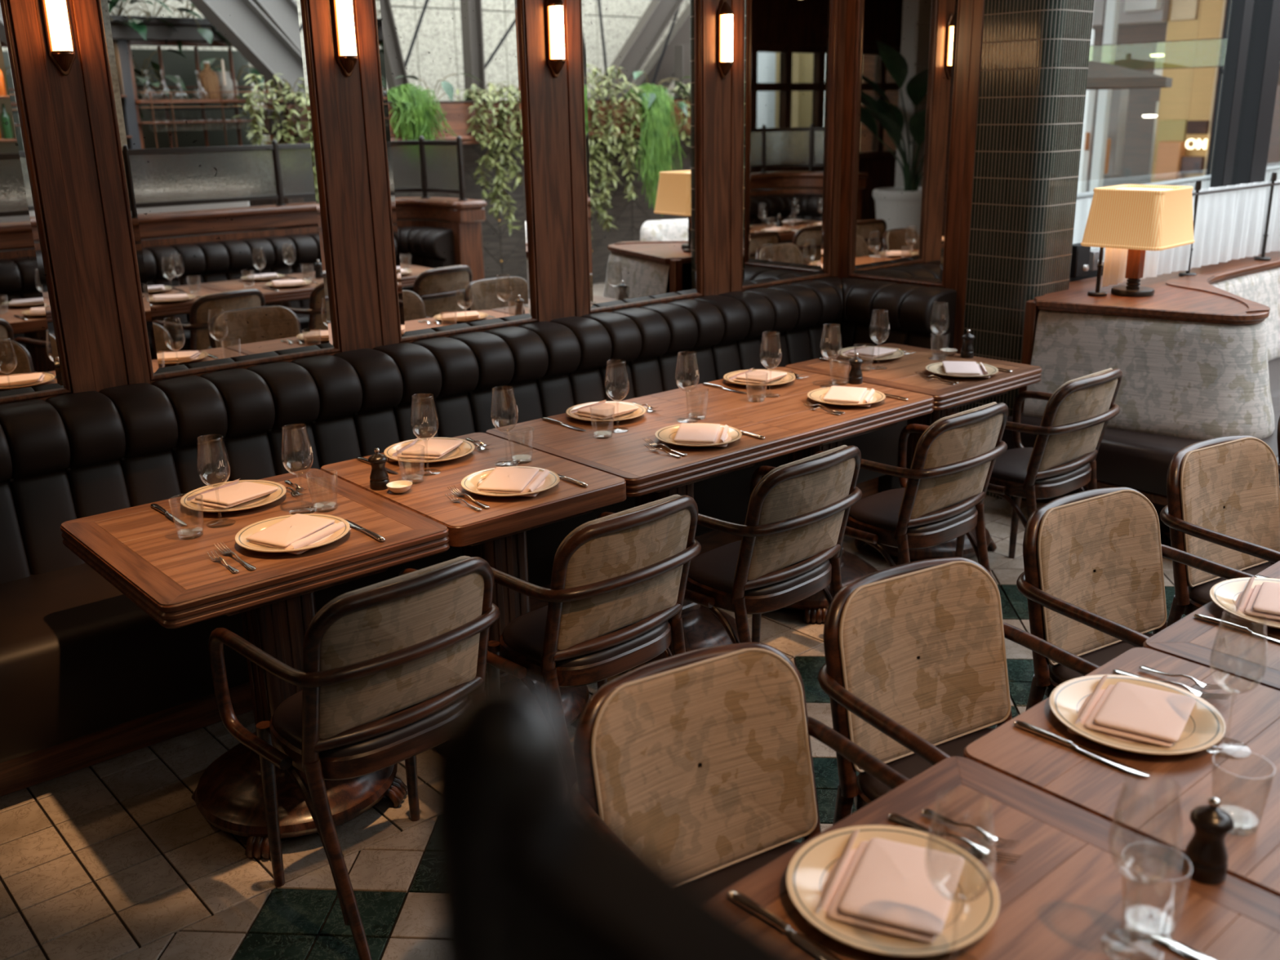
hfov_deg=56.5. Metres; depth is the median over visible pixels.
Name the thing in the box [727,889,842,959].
table knife
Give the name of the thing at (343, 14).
wall sconce
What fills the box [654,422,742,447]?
dinner plate
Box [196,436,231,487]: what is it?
bowl
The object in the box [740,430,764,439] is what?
table knife
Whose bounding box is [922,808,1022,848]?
fork
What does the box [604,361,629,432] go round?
wine glass
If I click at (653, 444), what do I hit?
fork
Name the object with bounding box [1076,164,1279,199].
rail
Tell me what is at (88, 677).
banquette
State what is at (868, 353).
folded napkin
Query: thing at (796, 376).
fork
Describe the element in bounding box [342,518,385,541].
table knife
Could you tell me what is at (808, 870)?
dinner plate
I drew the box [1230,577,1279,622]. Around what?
folded napkin
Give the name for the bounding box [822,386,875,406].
folded napkin
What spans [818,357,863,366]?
table knife
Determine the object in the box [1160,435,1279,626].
armchair
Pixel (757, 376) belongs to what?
folded napkin
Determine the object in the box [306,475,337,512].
water tumbler
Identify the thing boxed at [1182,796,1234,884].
pepper mill
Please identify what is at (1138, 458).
seat cushion
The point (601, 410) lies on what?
folded napkin
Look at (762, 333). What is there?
bowl
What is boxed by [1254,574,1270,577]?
fork
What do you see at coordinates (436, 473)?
wine glass
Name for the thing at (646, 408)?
fork
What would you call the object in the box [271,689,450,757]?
seat cushion
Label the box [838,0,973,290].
wall mirror
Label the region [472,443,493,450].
fork
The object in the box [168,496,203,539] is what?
water tumbler
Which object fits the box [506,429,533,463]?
water tumbler
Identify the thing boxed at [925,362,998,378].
dinner plate
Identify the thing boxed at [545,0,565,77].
wall sconce
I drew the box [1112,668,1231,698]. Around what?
fork
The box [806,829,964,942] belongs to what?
folded napkin
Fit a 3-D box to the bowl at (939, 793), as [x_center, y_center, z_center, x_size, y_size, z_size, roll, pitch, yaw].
[0.378,0.435,1.402,0.081,0.132,0.081,-7,18,-20]
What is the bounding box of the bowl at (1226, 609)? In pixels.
[1209,608,1266,693]
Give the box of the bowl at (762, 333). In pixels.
[759,333,782,368]
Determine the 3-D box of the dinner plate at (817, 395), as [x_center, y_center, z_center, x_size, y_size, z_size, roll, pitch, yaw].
[0.736,-0.292,4.254,0.276,0.022,0.276,-2,17,-2]
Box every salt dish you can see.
[386,480,412,493]
[940,347,957,355]
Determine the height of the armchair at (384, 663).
0.849 m
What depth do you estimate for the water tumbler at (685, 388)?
4.05 m
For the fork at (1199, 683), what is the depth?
2.14 m
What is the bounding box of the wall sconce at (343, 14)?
[331,0,357,76]
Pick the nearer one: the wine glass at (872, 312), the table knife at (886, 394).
the table knife at (886, 394)
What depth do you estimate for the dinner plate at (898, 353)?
4.96 m
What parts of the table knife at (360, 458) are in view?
handle, blade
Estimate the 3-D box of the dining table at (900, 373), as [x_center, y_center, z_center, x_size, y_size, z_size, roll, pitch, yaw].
[1.102,-0.098,4.912,0.708,0.752,0.765,-15,22,-38]
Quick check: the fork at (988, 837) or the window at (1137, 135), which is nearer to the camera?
the fork at (988, 837)
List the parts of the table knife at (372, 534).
blade, handle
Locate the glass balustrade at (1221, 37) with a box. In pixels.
[1089,37,1227,70]
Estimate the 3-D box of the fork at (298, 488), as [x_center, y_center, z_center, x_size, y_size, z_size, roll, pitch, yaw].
[-0.977,0.014,3.374,0.022,0.014,0.152,-13,21,-33]
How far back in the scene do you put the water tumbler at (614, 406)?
3.83 m
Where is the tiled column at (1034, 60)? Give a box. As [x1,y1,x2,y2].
[958,0,1093,500]
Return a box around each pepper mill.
[368,448,389,490]
[848,352,863,384]
[960,328,974,358]
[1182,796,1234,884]
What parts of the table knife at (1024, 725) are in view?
handle, blade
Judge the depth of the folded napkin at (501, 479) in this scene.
3.31 m
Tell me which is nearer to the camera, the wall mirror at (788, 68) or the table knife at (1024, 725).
the table knife at (1024, 725)
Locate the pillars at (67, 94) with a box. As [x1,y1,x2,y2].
[34,0,731,391]
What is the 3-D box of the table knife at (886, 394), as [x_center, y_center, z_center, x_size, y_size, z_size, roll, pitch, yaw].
[0.877,-0.312,4.326,0.019,0.010,0.234,-15,22,-38]
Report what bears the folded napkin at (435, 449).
on the dinner plate at (466, 447)
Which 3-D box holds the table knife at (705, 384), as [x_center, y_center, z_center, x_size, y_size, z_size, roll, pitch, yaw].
[0.317,-0.346,4.468,0.019,0.010,0.234,-15,22,-38]
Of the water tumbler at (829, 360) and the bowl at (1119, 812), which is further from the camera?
the water tumbler at (829, 360)
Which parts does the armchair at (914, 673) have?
leg, seat frame, frame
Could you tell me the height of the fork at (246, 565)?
0.014 m
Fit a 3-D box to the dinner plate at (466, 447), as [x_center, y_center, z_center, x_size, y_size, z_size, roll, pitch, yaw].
[-0.647,-0.085,3.668,0.276,0.022,0.276,10,20,31]
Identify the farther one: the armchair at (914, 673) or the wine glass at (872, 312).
the wine glass at (872, 312)
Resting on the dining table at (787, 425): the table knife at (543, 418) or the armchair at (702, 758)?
the table knife at (543, 418)
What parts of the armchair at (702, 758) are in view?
frame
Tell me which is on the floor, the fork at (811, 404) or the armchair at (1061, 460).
the armchair at (1061, 460)
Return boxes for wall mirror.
[0,0,95,404]
[71,0,358,384]
[353,0,551,345]
[564,0,714,316]
[729,0,846,292]
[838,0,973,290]
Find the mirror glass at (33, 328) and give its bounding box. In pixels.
[0,0,65,398]
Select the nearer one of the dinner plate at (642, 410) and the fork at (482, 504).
the fork at (482, 504)
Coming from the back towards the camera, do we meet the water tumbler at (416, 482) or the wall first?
the wall
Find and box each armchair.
[208,555,499,959]
[457,494,701,724]
[573,642,909,894]
[646,444,862,655]
[814,401,1008,597]
[817,556,1100,825]
[946,368,1122,558]
[1016,486,1253,711]
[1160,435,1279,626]
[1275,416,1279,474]
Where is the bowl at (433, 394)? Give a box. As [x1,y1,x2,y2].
[410,394,439,439]
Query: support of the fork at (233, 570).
on the dining table at (139, 550)
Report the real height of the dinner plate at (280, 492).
0.022 m
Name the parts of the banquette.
backrest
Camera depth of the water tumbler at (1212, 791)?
1.71 m
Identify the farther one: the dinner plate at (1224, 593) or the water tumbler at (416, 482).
the water tumbler at (416, 482)
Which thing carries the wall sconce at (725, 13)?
attached to the pillars at (67, 94)
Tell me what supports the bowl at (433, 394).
on the wine glass at (436, 473)
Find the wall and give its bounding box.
[953,0,984,412]
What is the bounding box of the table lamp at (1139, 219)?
[1080,184,1194,297]
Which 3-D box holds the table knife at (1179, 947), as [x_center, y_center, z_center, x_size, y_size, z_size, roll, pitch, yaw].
[0.721,0.594,1.412,0.019,0.010,0.234,-15,22,-38]
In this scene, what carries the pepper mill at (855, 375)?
on the dining table at (787, 425)
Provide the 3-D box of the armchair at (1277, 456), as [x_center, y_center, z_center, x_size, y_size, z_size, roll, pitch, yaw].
[2.247,0.204,3.709,0.524,0.849,0.493,-12,20,-31]
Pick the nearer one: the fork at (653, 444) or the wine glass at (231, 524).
the wine glass at (231, 524)
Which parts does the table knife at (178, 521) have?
handle, blade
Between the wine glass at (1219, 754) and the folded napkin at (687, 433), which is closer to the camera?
the wine glass at (1219, 754)
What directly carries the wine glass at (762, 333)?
on the dining table at (787, 425)
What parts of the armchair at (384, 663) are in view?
leg, leg, seat frame, frame, rail, panel, leg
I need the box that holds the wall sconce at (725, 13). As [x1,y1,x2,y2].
[717,0,733,78]
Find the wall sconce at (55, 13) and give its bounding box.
[40,0,75,75]
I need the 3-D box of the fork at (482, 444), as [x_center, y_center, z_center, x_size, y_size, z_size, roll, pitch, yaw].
[-0.515,-0.122,3.784,0.022,0.014,0.152,-13,21,-33]
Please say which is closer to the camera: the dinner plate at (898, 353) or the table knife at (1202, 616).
the table knife at (1202, 616)
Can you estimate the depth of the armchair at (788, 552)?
3.33 m
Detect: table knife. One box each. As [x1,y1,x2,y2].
[150,503,186,525]
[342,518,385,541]
[356,456,398,473]
[541,417,586,431]
[556,473,587,486]
[702,382,748,393]
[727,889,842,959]
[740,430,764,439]
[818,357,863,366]
[884,393,908,400]
[996,367,1012,372]
[1013,720,1149,776]
[1150,935,1214,959]
[1193,613,1279,642]
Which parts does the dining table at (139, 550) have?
plate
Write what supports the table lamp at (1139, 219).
on the booth
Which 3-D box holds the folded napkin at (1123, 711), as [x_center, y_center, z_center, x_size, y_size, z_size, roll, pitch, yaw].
[0.830,0.392,2.006,0.167,0.031,0.199,10,20,32]
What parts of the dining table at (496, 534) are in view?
plate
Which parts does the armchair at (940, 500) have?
leg, leg, seat frame, rail, frame, panel, leg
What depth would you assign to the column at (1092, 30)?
12.18 m
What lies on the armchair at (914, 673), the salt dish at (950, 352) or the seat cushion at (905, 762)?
the seat cushion at (905, 762)
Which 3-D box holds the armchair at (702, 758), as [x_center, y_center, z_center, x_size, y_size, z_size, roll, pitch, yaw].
[0.189,0.768,2.013,0.524,0.849,0.493,-11,20,-29]
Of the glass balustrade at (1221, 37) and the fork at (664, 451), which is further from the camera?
the glass balustrade at (1221, 37)
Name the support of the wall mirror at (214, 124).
attached to the pillars at (67, 94)
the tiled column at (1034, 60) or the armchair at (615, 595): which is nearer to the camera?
the armchair at (615, 595)
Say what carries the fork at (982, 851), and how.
on the dining table at (1062, 899)
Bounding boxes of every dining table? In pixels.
[60,468,449,860]
[320,432,626,726]
[484,367,933,671]
[715,756,1279,959]
[785,342,1041,560]
[963,647,1279,897]
[1142,560,1279,691]
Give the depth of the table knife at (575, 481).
3.37 m
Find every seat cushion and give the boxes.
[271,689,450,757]
[502,604,668,666]
[688,540,830,595]
[848,487,976,533]
[857,727,995,801]
[991,447,1090,484]
[1001,357,1279,496]
[1048,632,1154,684]
[1188,563,1273,605]
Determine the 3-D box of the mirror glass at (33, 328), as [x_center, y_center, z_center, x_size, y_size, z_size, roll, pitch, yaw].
[-2.037,-1.012,3.271,0.625,1.663,0.003,-15,22,-38]
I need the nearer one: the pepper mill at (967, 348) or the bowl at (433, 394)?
the bowl at (433, 394)
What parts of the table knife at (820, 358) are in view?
handle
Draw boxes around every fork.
[206,549,239,573]
[214,542,256,569]
[284,480,307,491]
[285,487,307,496]
[445,493,481,510]
[447,485,489,508]
[466,437,491,446]
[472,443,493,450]
[631,402,659,408]
[643,438,687,455]
[644,406,662,412]
[645,443,680,457]
[792,373,808,378]
[800,399,844,413]
[803,403,840,414]
[888,813,1022,863]
[915,371,959,382]
[920,374,955,384]
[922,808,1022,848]
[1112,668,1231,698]
[1139,665,1227,689]
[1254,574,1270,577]
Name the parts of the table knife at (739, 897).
handle, blade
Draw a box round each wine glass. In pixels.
[196,436,234,528]
[280,426,315,514]
[410,394,439,475]
[490,387,519,466]
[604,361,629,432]
[675,352,699,422]
[759,333,782,397]
[819,329,841,387]
[869,311,889,368]
[924,792,995,956]
[928,302,949,359]
[1108,773,1182,959]
[1206,608,1266,759]
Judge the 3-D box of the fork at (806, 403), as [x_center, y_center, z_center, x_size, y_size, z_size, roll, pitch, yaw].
[0.629,-0.244,4.109,0.022,0.014,0.152,-16,23,-40]
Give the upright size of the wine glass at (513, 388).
0.232 m
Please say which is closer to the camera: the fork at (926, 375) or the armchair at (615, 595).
the armchair at (615, 595)
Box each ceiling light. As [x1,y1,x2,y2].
[1142,114,1157,117]
[1150,53,1164,57]
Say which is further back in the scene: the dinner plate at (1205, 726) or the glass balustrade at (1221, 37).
the glass balustrade at (1221, 37)
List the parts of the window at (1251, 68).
frame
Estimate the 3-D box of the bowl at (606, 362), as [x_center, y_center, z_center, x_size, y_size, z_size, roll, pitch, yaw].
[-0.075,-0.322,3.872,0.081,0.132,0.081,13,22,37]
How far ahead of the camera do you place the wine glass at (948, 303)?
4.92 m
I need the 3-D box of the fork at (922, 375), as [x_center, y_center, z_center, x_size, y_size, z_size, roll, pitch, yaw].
[1.130,-0.381,4.523,0.022,0.014,0.152,-16,23,-40]
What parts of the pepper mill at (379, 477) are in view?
knob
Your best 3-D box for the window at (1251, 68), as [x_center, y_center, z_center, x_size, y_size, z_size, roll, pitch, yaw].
[4.726,-2.468,7.691,8.200,3.500,0.214,-15,22,-38]
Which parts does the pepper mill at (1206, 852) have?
knob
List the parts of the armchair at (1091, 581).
leg, seat frame, frame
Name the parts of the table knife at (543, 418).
handle, blade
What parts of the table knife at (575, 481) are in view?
handle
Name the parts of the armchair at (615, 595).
leg, leg, seat frame, leg, rail, frame, panel, leg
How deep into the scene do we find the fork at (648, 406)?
4.20 m
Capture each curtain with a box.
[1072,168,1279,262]
[1087,172,1279,297]
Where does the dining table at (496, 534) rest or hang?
on the floor
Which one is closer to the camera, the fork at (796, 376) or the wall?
the fork at (796, 376)
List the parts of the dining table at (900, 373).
plate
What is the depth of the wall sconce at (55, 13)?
3.44 m
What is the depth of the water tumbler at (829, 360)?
4.51 m
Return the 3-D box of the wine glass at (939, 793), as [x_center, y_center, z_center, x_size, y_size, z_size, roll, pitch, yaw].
[0.378,0.483,1.417,0.081,0.232,0.081,-17,23,-41]
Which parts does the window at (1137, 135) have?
panel, bronze panel, bronze panel, panel, bronze panel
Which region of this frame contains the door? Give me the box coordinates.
[1154,141,1186,180]
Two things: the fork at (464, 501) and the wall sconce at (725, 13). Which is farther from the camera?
the wall sconce at (725, 13)
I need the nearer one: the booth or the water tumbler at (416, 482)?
the water tumbler at (416, 482)
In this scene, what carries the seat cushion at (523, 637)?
on the armchair at (615, 595)
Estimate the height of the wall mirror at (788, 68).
1.814 m
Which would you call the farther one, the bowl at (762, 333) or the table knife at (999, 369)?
the table knife at (999, 369)
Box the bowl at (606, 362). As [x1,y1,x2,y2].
[604,361,629,400]
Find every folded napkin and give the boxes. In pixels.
[186,478,278,508]
[246,513,351,554]
[388,436,462,461]
[476,466,549,497]
[566,400,639,422]
[673,422,728,446]
[725,368,786,386]
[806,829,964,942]
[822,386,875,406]
[839,344,897,360]
[942,360,990,377]
[1067,675,1195,746]
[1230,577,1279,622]
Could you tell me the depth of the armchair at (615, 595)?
2.92 m
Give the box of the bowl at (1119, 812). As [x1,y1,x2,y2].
[1108,773,1182,884]
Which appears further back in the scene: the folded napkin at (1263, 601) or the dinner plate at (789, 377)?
the dinner plate at (789, 377)
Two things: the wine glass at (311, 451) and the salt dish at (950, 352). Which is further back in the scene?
the salt dish at (950, 352)
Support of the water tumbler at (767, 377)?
on the dining table at (787, 425)
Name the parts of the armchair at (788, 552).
leg, leg, leg, seat frame, rail, frame, panel, leg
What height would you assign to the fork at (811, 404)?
0.014 m
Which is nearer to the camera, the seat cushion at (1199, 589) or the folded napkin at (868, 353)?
the seat cushion at (1199, 589)
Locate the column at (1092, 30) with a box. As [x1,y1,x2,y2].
[1076,17,1094,193]
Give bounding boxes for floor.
[0,494,1270,959]
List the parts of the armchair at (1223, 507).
leg, seat frame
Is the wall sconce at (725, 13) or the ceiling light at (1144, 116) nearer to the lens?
the wall sconce at (725, 13)
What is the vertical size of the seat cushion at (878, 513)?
0.036 m
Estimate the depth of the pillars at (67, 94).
4.17 m
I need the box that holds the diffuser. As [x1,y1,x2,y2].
[1115,187,1173,190]
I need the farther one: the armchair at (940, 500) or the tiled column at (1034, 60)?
the tiled column at (1034, 60)
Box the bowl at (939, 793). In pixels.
[924,792,995,902]
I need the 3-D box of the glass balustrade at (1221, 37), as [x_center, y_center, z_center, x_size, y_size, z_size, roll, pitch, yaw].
[4.352,-3.427,9.592,0.016,0.216,1.900,-15,22,-38]
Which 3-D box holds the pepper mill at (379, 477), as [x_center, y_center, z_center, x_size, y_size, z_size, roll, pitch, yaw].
[-0.735,-0.034,3.348,0.054,0.116,0.054,-15,22,-38]
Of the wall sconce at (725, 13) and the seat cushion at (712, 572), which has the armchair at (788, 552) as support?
the seat cushion at (712, 572)
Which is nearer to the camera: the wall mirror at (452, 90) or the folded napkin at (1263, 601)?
the folded napkin at (1263, 601)
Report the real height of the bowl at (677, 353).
0.132 m
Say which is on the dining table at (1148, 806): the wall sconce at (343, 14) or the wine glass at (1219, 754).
the wine glass at (1219, 754)
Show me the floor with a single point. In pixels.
(116, 858)
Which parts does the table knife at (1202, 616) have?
handle, blade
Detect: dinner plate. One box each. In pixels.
[180,480,286,511]
[235,513,350,552]
[383,437,475,462]
[461,466,559,496]
[565,400,646,422]
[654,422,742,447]
[723,368,795,386]
[786,825,999,956]
[807,386,885,406]
[837,346,904,361]
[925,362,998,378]
[1048,674,1226,755]
[1209,577,1279,628]
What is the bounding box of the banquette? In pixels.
[0,276,956,796]
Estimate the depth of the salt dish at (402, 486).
3.33 m
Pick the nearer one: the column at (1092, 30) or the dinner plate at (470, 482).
the dinner plate at (470, 482)
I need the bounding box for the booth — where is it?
[1001,251,1279,533]
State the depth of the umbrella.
9.10 m
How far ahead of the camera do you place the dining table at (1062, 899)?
1.59 m
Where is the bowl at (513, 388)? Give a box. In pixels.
[490,387,518,431]
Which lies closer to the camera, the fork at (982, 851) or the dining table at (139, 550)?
the fork at (982, 851)
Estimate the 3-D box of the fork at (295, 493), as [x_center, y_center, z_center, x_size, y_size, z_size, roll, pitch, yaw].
[-0.986,0.025,3.341,0.025,0.014,0.200,-15,22,-38]
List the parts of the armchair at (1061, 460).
leg, leg, leg, seat frame, rail, frame, panel, leg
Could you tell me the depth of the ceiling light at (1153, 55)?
13.67 m
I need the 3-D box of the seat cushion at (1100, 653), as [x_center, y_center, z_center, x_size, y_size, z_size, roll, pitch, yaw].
[1.192,0.449,2.817,0.418,0.036,0.345,-11,20,-29]
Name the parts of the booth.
trim, seat rail, ledge moulding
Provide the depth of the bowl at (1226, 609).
1.89 m
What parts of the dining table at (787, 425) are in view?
plate, plate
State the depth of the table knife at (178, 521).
3.15 m
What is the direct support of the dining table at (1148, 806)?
on the floor
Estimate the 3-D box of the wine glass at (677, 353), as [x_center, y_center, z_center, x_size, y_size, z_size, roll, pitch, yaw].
[0.159,-0.312,3.995,0.081,0.232,0.081,-7,18,-18]
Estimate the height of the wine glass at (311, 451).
0.232 m
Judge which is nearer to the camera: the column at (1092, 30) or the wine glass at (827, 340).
the wine glass at (827, 340)
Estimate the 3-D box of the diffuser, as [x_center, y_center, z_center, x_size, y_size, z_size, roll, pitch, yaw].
[2.145,-1.234,5.078,0.336,0.004,0.296,-17,24,-42]
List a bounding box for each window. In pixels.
[1069,0,1279,281]
[1080,0,1279,192]
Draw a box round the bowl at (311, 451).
[280,426,313,475]
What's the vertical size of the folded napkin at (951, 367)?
0.031 m
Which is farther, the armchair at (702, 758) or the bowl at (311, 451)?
the bowl at (311, 451)
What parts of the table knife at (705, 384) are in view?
handle, blade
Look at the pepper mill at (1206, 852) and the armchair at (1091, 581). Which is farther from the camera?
the armchair at (1091, 581)
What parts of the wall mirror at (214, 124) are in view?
rail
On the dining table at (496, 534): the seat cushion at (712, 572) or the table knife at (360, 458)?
the table knife at (360, 458)
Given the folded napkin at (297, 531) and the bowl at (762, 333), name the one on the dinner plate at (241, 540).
the folded napkin at (297, 531)
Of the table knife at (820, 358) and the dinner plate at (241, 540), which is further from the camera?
the table knife at (820, 358)
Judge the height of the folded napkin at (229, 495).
0.031 m
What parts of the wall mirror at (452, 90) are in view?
rail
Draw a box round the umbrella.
[1086,60,1172,89]
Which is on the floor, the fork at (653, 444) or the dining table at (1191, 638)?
the dining table at (1191, 638)
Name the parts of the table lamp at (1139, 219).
stem, lamp shade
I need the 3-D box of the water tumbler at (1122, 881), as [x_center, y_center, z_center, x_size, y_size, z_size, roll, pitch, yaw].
[0.645,0.522,1.499,0.081,0.100,0.081,-15,22,-38]
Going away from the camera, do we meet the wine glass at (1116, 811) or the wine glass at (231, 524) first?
the wine glass at (1116, 811)
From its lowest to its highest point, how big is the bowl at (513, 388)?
0.132 m
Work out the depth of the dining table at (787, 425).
3.96 m
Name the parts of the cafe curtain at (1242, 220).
rail post, rail post, curtain rod, rail post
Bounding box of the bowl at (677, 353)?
[675,352,699,391]
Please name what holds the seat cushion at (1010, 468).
on the armchair at (1061, 460)
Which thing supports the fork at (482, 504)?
on the dining table at (496, 534)
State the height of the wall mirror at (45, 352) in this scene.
1.814 m
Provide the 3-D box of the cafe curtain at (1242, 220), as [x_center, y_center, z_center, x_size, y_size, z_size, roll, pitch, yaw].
[4.526,-1.714,7.216,6.805,0.448,0.078,-15,22,-38]
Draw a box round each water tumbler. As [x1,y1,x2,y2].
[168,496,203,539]
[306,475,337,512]
[395,447,425,484]
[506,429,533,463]
[589,406,614,439]
[684,388,709,419]
[745,377,768,402]
[829,360,851,385]
[1120,851,1192,942]
[1211,756,1275,835]

